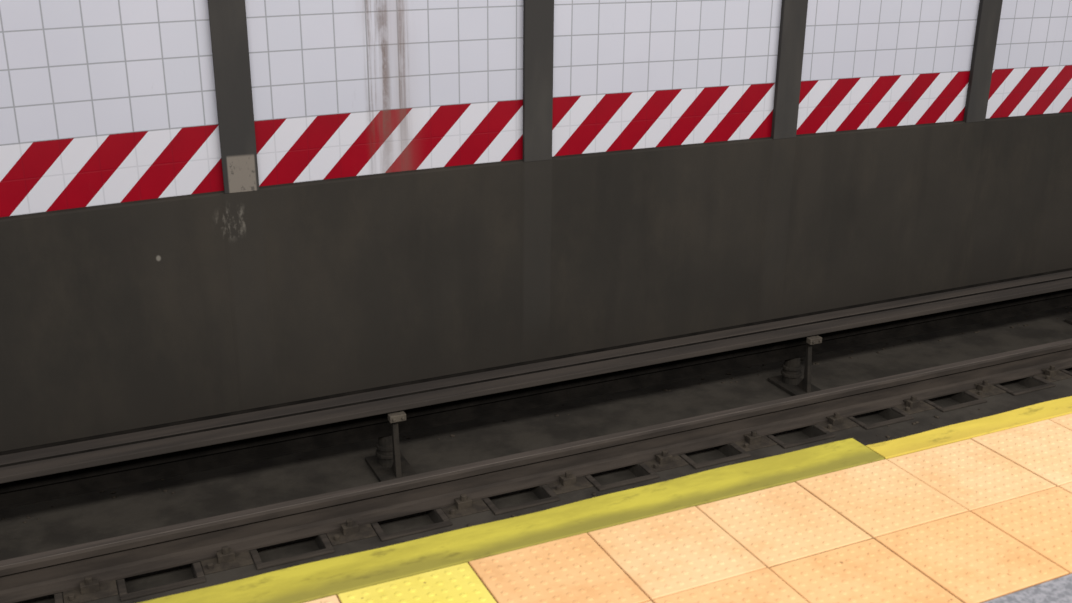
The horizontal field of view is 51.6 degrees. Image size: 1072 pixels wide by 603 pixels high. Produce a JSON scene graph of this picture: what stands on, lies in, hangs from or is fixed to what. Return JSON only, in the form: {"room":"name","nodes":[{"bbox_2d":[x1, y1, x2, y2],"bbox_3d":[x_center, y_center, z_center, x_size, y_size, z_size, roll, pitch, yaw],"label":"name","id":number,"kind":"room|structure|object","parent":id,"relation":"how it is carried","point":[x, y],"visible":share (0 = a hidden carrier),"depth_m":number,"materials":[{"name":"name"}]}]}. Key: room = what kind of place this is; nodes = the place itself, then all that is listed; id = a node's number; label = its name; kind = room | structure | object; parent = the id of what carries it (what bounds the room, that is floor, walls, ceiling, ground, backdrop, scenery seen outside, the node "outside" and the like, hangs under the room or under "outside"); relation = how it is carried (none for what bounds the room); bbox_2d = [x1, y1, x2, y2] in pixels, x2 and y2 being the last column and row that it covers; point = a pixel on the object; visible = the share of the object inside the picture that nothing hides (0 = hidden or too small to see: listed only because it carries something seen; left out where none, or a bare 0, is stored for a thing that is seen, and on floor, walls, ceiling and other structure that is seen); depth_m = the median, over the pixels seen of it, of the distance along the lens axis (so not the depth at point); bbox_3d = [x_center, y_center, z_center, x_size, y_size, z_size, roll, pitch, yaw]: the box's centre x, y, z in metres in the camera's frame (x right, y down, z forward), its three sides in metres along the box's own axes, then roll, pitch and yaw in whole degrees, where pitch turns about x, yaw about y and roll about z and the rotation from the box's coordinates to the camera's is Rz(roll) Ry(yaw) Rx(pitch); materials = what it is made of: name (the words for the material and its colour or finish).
{"room":"metro station","nodes":[
{"label":"metro station","id":0,"kind":"room"},
{"bbox_2d":[0,0,1071,451],"bbox_3d":[0.974,-1.117,6.135,12.000,3.209,0.187,-8,21,-24],"label":"wall","id":1,"kind":"structure","parent":0,"point":[115,317],"depth_m":5.60,"materials":[{"name":"concrete"}]},
{"bbox_2d":[208,0,258,193],"bbox_3d":[-1.346,-1.377,4.797,0.158,1.847,0.036,-8,21,-24],"label":"steel column","id":2,"kind":"structure","parent":1,"relation":"on","point":[227,18],"depth_m":4.94,"materials":[{"name":"grey metal"}]},
{"bbox_2d":[523,0,553,161],"bbox_3d":[0.012,-1.587,5.398,0.158,1.829,0.036,-8,21,-24],"label":"steel column","id":3,"kind":"structure","parent":1,"relation":"on","point":[538,15],"depth_m":5.55,"materials":[{"name":"grey metal"}]},
{"bbox_2d":[771,0,807,138],"bbox_3d":[1.417,-1.794,6.022,0.158,1.831,0.036,-8,21,-24],"label":"steel column","id":4,"kind":"structure","parent":1,"relation":"on","point":[793,12],"depth_m":6.18,"materials":[{"name":"grey metal"}]},
{"bbox_2d":[963,0,1002,122],"bbox_3d":[2.737,-1.987,6.609,0.158,1.838,0.036,-8,21,-24],"label":"steel column","id":5,"kind":"structure","parent":1,"relation":"on","point":[989,12],"depth_m":6.77,"materials":[{"name":"grey metal"}]},
{"bbox_2d":[0,305,1071,602],"bbox_3d":[1.617,1.000,5.362,12.027,0.250,3.350,-8,21,-24],"label":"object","id":6,"kind":"structure","parent":0,"point":[94,516],"depth_m":5.64,"materials":[{"name":"concrete"}]},
{"bbox_2d":[0,268,1071,509],"bbox_3d":[1.171,0.351,6.181,11.960,0.415,0.297,-8,21,-24],"label":"rail","id":7,"kind":"object","parent":6,"relation":"on","point":[68,468],"visible":0.94,"depth_m":5.48,"materials":[{"name":"metal"}]},
{"bbox_2d":[0,338,1071,602],"bbox_3d":[1.334,0.593,5.896,11.960,0.152,0.320,-8,21,-24],"label":"rail","id":8,"kind":"object","parent":6,"relation":"on","point":[85,572],"visible":1,"depth_m":5.16,"materials":[{"name":"metal"}]},
{"bbox_2d":[2,307,1071,601],"bbox_3d":[1.155,0.644,5.965,8.287,0.014,1.293,-8,21,-24],"label":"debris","id":9,"kind":"object","parent":6,"relation":"on","point":[883,348],"visible":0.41,"depth_m":5.97,"materials":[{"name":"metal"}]},
{"bbox_2d":[54,369,1071,602],"bbox_3d":[1.144,0.740,5.690,11.565,0.013,0.150,-8,21,-24],"label":"sleeper","id":10,"kind":"object","parent":6,"relation":"on","point":[58,598],"visible":1,"depth_m":5.14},
{"bbox_2d":[139,396,1071,602],"bbox_3d":[3.220,1.462,1.939,12.000,1.204,4.675,-8,21,-24],"label":"platform","id":11,"kind":"object","parent":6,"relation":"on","point":[979,510],"visible":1,"depth_m":2.60,"materials":[{"name":"tile"}]}
]}

